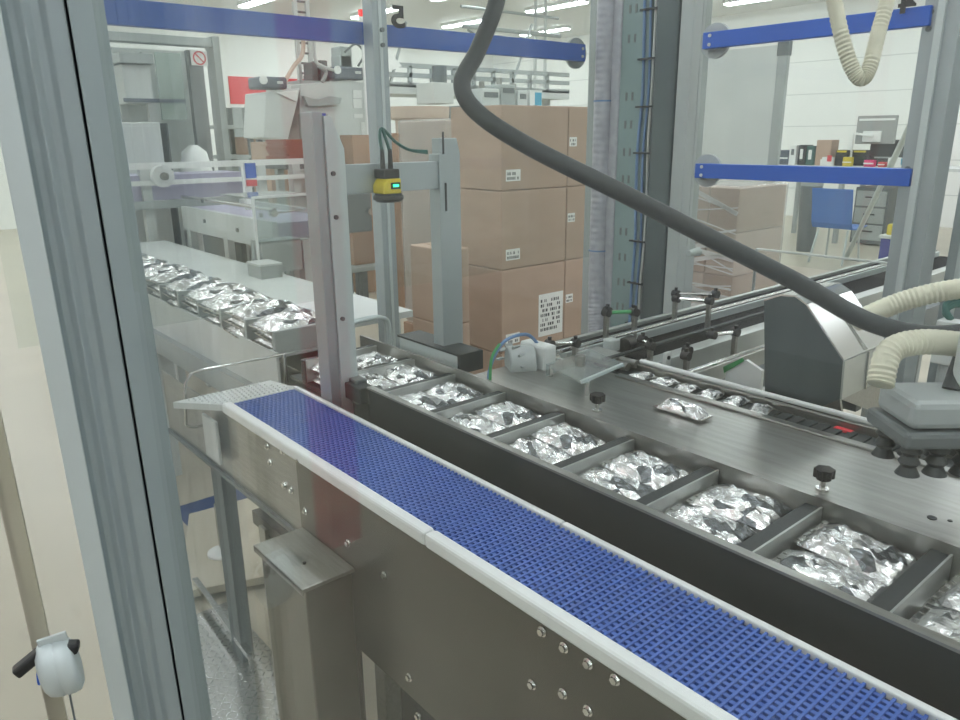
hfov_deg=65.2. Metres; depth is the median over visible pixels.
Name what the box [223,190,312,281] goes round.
cover
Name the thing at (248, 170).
marker post
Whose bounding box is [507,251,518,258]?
print
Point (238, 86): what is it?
trim
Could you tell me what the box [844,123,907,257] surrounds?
leaning pole
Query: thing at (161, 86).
enclosure
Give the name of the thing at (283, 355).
hoop
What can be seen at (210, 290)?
pouch
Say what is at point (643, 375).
pouch
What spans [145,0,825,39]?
ceiling
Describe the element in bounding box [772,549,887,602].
pouch
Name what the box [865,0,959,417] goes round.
fence post
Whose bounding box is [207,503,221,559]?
levelling foot
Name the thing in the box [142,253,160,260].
pouch
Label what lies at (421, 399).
pouch
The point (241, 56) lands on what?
wall
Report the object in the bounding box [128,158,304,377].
conveyor
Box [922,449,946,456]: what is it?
cup
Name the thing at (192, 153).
sack
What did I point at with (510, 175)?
print
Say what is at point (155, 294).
pouch
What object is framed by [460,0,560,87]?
pipes
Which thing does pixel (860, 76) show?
hose
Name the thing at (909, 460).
cup
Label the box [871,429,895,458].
cup
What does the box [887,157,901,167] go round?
paper stack
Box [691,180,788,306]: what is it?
cardboard boxes
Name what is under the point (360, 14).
lamp
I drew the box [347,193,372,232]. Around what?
box
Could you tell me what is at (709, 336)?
conveyor
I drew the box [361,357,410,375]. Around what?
pouch
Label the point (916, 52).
trim
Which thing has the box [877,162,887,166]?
box
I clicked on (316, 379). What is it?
pouch
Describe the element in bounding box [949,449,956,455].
cup
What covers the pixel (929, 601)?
pouch
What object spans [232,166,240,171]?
crate
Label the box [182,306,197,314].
pouch
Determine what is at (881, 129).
monitor
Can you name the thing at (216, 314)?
pouch
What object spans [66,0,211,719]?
post
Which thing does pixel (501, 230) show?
carton
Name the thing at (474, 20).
ceiling light
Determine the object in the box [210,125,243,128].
shelf
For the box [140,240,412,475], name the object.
conveyor
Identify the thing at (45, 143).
door
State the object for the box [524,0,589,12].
ceiling light
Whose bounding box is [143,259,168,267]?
pouch
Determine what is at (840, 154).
storage bin
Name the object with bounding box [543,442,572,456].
pouch
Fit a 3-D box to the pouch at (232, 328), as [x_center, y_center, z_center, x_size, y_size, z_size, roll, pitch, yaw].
[-0.838,-0.145,2.887,0.261,0.059,0.169,-13,21,-35]
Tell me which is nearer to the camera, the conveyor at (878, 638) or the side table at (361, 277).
the conveyor at (878, 638)
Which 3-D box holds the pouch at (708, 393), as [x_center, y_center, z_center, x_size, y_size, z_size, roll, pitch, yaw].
[0.599,0.088,1.957,0.052,0.018,0.080,14,22,40]
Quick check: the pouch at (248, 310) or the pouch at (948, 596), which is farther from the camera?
the pouch at (248, 310)
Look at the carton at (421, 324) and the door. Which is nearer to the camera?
the door
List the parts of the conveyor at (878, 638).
flight plate, tube guard, flight plate, flight plate, flight plate, flight plate, flight plate, flight plate, flight plate, flight plate, flight plate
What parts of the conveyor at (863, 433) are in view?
guide rod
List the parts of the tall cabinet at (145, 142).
trim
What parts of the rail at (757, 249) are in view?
rod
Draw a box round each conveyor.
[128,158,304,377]
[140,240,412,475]
[162,370,957,719]
[181,195,308,386]
[291,315,959,719]
[544,250,947,416]
[612,359,953,467]
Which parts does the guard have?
plate, panel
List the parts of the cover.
knob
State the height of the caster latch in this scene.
0.426 m
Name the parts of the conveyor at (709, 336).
clamp knob, arm, transfer plate, clamp knob, clamp knob, arm, clamp knob, hinge plate, guide rod, clamp knob, arm, clamp knob, arm, clamp knob, rail, clamp knob, rod, arm, panel, rail, guide rod, rail, leg, leg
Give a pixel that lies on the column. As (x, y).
(648, 66)
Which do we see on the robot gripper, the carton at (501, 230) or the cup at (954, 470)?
the cup at (954, 470)
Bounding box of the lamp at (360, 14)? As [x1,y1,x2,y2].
[358,9,362,16]
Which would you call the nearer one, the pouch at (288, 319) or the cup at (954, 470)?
the cup at (954, 470)
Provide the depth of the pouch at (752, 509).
1.41 m
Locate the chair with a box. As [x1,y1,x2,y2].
[807,188,866,265]
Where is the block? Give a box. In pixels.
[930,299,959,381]
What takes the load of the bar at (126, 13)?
attached to the fence post at (374, 11)
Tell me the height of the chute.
1.027 m
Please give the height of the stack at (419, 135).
1.772 m
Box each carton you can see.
[250,142,289,204]
[340,135,375,292]
[349,225,374,264]
[390,106,448,132]
[391,133,406,307]
[410,242,468,321]
[413,317,469,372]
[451,105,567,190]
[460,187,565,269]
[468,261,564,353]
[470,339,561,373]
[526,90,541,105]
[562,257,582,337]
[564,185,584,259]
[566,106,587,185]
[814,140,838,165]
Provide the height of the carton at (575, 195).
0.417 m
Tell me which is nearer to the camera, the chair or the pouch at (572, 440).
the pouch at (572, 440)
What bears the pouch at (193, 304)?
on the pouch at (188, 308)
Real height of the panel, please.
2.773 m
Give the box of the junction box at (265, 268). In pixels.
[246,259,282,279]
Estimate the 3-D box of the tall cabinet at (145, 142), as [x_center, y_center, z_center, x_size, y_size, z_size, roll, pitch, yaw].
[-2.449,-0.853,5.575,0.371,1.741,0.310,-14,21,-38]
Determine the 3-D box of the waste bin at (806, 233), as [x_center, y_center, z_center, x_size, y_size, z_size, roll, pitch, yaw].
[4.692,-2.067,10.710,0.296,1.020,0.296,-14,21,-38]
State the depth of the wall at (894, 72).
14.39 m
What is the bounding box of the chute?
[723,358,764,390]
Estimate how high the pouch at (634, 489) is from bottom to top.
0.040 m
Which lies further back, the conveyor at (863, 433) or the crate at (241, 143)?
the crate at (241, 143)
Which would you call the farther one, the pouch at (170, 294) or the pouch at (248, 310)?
the pouch at (170, 294)
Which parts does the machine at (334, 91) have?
slate motor, hopper lid, plate, door, chute shadow plate, slate motor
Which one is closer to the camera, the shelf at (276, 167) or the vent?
the shelf at (276, 167)
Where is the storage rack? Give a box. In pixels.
[210,106,261,191]
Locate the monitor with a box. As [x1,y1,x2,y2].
[847,115,898,156]
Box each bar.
[104,0,585,68]
[693,154,912,186]
[700,0,932,58]
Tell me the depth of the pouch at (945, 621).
1.07 m
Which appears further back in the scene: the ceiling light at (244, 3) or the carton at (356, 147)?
the ceiling light at (244, 3)
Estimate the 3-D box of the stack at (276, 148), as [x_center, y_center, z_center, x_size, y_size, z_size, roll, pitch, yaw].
[-1.657,-1.191,6.938,0.451,1.631,0.500,-14,21,-38]
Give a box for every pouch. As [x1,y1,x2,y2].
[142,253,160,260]
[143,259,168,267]
[144,264,194,276]
[146,270,205,282]
[147,283,163,291]
[148,291,159,297]
[162,291,176,298]
[163,276,226,291]
[164,298,177,306]
[181,299,196,308]
[182,282,253,300]
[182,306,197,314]
[197,289,272,312]
[201,314,219,324]
[203,310,218,316]
[222,324,244,338]
[223,316,243,328]
[224,299,302,319]
[248,307,315,332]
[250,336,272,349]
[252,329,272,341]
[310,362,358,372]
[312,376,319,383]
[357,350,392,366]
[357,366,378,377]
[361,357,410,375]
[363,375,400,389]
[384,365,436,384]
[397,391,449,410]
[422,381,483,403]
[447,413,505,434]
[474,400,542,427]
[508,437,569,463]
[529,422,606,455]
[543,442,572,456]
[578,467,654,499]
[600,450,689,489]
[629,371,657,379]
[650,376,680,386]
[653,398,712,420]
[663,503,756,544]
[674,382,700,392]
[685,483,792,529]
[697,388,724,399]
[721,395,750,406]
[726,517,760,532]
[748,403,773,414]
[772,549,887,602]
[793,520,917,585]
[797,547,850,568]
[909,603,959,641]
[921,581,948,607]
[930,573,959,610]
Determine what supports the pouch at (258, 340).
on the conveyor at (182, 337)
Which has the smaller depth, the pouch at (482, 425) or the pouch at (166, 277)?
the pouch at (482, 425)
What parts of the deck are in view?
acrylic guard, stem, clamp knob, stem, clamp knob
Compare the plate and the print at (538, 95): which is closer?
the plate
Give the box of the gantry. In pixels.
[300,112,482,413]
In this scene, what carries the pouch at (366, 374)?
on the pouch
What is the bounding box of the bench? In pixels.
[448,105,487,117]
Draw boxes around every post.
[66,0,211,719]
[240,163,256,260]
[253,527,360,719]
[362,0,399,347]
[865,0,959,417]
[927,187,959,381]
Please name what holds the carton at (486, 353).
on the floor
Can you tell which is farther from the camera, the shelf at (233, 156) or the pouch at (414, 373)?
the shelf at (233, 156)
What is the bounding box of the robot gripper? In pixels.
[852,278,959,478]
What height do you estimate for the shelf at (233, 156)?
0.060 m
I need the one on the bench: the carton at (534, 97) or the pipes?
the carton at (534, 97)
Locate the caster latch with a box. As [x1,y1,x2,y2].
[12,631,84,719]
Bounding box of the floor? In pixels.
[0,215,952,719]
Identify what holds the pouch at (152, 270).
on the pouch
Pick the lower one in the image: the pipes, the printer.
the printer
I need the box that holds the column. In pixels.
[581,0,712,333]
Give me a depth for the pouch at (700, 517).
1.34 m
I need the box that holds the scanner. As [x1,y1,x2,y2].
[373,127,427,202]
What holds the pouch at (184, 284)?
on the pouch at (170, 294)
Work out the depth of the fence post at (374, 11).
2.49 m
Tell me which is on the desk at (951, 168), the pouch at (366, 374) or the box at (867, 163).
the box at (867, 163)
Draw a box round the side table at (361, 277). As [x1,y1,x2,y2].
[351,263,374,297]
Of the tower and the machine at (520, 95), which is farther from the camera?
the machine at (520, 95)
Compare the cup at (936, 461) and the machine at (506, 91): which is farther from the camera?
the machine at (506, 91)
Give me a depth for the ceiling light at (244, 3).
13.33 m
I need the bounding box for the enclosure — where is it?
[108,31,231,245]
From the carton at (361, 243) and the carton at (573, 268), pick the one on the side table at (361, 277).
the carton at (361, 243)
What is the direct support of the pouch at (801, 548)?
on the pouch
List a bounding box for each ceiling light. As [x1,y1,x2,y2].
[237,0,271,7]
[350,4,400,18]
[441,16,482,27]
[519,25,570,35]
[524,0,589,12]
[723,0,765,5]
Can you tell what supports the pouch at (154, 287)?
on the pouch at (155, 294)
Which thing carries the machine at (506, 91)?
on the bench
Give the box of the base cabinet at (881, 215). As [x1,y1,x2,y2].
[850,185,897,244]
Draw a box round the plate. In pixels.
[196,602,279,719]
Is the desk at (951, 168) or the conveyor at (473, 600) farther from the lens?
the desk at (951, 168)
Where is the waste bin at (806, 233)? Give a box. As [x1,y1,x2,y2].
[796,182,823,251]
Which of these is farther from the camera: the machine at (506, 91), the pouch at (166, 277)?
the machine at (506, 91)
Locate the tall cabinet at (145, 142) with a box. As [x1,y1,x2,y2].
[122,122,181,244]
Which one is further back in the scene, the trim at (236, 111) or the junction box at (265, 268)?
the trim at (236, 111)
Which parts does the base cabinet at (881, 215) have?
drawer, drawer, drawer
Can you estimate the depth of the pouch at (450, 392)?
2.05 m
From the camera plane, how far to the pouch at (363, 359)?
2.36 m
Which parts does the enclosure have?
post, panel, blue rail, dark panel, corner post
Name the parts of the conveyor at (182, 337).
leg, leg, rail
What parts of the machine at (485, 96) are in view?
panel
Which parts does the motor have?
motor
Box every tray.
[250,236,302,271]
[779,150,789,164]
[821,155,833,165]
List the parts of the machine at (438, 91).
head motor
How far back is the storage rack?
13.54 m
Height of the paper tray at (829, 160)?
0.154 m
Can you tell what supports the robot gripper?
hanging from the ceiling
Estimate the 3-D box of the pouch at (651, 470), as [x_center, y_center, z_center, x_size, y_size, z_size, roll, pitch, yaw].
[0.357,0.226,1.593,0.116,0.038,0.179,-14,23,-35]
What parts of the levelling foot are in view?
stem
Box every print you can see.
[507,172,518,179]
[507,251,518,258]
[535,92,541,104]
[540,296,559,331]
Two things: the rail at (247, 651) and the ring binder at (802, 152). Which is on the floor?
the rail at (247, 651)
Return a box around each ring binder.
[788,145,798,164]
[797,145,812,164]
[805,146,816,164]
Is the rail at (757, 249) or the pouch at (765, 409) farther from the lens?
the rail at (757, 249)
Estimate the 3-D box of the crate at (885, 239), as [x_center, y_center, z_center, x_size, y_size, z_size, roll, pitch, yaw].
[4.944,-1.227,8.804,0.540,0.500,0.355,-14,21,-38]
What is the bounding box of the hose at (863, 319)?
[453,0,959,337]
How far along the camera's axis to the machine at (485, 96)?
10.41 m
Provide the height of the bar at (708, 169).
0.119 m
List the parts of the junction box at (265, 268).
lid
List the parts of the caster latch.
bracket plate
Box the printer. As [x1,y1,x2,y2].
[870,140,903,165]
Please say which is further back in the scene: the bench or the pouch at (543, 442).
the bench
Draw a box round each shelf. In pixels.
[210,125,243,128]
[213,154,251,158]
[265,164,303,169]
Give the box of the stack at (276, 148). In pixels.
[265,139,303,275]
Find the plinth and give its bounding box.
[186,498,263,596]
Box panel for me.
[702,41,792,183]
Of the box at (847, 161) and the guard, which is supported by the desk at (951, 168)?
the box at (847, 161)
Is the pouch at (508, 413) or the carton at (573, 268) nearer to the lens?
the pouch at (508, 413)
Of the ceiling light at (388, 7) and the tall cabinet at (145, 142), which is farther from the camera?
the ceiling light at (388, 7)
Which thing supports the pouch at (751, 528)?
on the pouch
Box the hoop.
[184,353,288,427]
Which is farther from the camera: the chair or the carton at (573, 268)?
the chair
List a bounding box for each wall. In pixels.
[0,25,493,229]
[493,0,959,227]
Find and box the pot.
[886,224,892,234]
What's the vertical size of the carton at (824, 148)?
0.376 m
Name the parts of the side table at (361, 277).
leg, leg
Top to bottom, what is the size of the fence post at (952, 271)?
2.750 m
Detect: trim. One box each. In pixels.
[180,489,246,525]
[228,76,303,103]
[231,107,264,159]
[493,52,959,195]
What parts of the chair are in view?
leg, leg, leg, leg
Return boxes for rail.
[192,577,253,673]
[751,248,886,290]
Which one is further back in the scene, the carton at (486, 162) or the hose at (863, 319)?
the carton at (486, 162)
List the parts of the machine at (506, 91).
panel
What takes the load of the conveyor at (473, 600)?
on the floor
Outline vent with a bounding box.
[859,118,894,120]
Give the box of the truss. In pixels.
[388,21,569,105]
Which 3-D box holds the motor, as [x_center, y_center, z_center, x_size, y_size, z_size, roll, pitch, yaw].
[0.111,0.006,2.183,0.269,0.189,0.134,-10,19,-27]
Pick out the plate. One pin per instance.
(235, 693)
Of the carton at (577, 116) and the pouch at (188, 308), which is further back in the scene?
the carton at (577, 116)
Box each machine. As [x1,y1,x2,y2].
[244,0,365,237]
[390,65,453,132]
[471,81,498,104]
[485,77,514,104]
[511,83,526,104]
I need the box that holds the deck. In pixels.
[475,354,959,544]
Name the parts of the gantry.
foot plate, foot trim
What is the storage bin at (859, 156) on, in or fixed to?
on the desk at (951, 168)
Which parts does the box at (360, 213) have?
knob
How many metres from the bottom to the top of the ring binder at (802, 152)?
0.302 m
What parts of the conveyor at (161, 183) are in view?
leg, rail, rail, rail, leg, leg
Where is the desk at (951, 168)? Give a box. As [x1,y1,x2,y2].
[777,165,959,243]
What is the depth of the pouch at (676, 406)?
1.79 m
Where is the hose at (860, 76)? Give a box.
[826,0,894,86]
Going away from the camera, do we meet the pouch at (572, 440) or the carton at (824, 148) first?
the pouch at (572, 440)
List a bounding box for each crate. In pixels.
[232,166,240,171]
[235,137,255,154]
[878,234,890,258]
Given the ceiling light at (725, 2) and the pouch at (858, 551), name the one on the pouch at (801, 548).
the pouch at (858, 551)
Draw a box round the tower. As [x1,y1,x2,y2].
[358,9,368,134]
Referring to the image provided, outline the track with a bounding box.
[705,381,874,432]
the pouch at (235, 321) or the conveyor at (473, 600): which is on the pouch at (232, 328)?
the pouch at (235, 321)
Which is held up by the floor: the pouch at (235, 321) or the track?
the track
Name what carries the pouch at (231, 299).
on the pouch at (216, 314)
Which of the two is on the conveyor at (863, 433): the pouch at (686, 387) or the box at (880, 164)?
the pouch at (686, 387)
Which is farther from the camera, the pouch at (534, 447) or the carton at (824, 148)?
the carton at (824, 148)
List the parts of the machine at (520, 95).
panel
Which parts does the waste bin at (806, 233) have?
lid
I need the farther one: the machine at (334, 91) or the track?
the machine at (334, 91)
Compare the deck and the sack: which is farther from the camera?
the sack
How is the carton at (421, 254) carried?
on the carton at (421, 324)
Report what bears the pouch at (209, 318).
on the conveyor at (182, 337)
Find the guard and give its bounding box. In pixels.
[764,282,883,418]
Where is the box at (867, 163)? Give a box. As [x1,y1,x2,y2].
[863,160,876,166]
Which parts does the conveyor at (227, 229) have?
leg, panel, guide rod, leg, leg, leg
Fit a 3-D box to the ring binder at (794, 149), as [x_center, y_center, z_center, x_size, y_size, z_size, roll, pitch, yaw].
[5.022,-3.258,11.907,0.256,0.301,0.115,-14,21,-38]
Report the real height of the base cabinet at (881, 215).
0.830 m
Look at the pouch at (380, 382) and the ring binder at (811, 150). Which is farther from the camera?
the ring binder at (811, 150)
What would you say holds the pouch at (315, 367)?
on the pouch
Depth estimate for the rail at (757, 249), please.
3.66 m
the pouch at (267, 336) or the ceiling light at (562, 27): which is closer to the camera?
the pouch at (267, 336)
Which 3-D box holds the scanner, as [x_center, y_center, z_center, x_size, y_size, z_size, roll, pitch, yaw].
[-0.200,-0.532,2.036,0.085,0.192,0.216,15,23,43]
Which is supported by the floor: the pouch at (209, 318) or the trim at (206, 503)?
the trim at (206, 503)
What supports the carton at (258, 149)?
on the floor
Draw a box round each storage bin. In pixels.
[835,150,853,165]
[853,150,870,165]
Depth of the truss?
11.15 m
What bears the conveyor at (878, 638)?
on the floor
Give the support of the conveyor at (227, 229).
on the floor
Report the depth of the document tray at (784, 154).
11.94 m
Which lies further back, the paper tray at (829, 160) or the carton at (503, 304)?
the paper tray at (829, 160)
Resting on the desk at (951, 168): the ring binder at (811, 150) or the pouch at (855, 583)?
the ring binder at (811, 150)
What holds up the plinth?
on the floor
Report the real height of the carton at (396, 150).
1.676 m
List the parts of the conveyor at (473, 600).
bracket plate, panel, transfer plate, leg, leg, cross frame, leg, panel, panel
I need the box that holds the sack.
[180,145,212,251]
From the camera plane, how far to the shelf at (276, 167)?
6.55 m
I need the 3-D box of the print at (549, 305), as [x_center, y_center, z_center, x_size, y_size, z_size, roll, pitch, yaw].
[0.412,-0.270,4.388,0.161,0.189,0.001,-14,21,-38]
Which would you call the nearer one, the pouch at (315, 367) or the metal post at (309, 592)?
the metal post at (309, 592)
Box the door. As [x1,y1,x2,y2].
[0,0,184,719]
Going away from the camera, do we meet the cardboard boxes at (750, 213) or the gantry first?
the gantry
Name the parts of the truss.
rail, rail, rail, leg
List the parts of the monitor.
arm post, arm, mount plate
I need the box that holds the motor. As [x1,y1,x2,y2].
[487,333,560,379]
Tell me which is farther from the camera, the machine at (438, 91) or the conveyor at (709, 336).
the machine at (438, 91)
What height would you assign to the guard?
1.273 m
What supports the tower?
on the floor
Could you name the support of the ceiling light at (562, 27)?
attached to the ceiling
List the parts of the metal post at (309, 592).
lid plate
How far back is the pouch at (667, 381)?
2.05 m
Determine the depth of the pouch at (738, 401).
1.90 m
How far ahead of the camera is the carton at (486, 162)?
4.03 m
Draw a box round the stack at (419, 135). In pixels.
[400,118,450,332]
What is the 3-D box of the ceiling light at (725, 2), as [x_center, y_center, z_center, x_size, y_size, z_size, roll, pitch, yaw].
[5.058,-6.479,13.407,0.200,0.085,1.500,-14,21,-38]
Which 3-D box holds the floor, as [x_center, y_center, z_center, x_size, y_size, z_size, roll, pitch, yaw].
[-0.066,-0.613,7.969,20.000,0.100,22.000,-14,21,-38]
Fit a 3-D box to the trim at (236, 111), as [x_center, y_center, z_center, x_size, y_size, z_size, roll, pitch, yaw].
[-4.691,-4.735,17.702,2.202,2.300,0.020,-14,21,-38]
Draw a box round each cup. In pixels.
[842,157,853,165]
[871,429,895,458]
[894,446,922,478]
[921,449,949,477]
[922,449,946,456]
[948,449,959,476]
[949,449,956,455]
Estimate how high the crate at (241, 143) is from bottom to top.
0.300 m
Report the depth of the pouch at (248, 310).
2.83 m

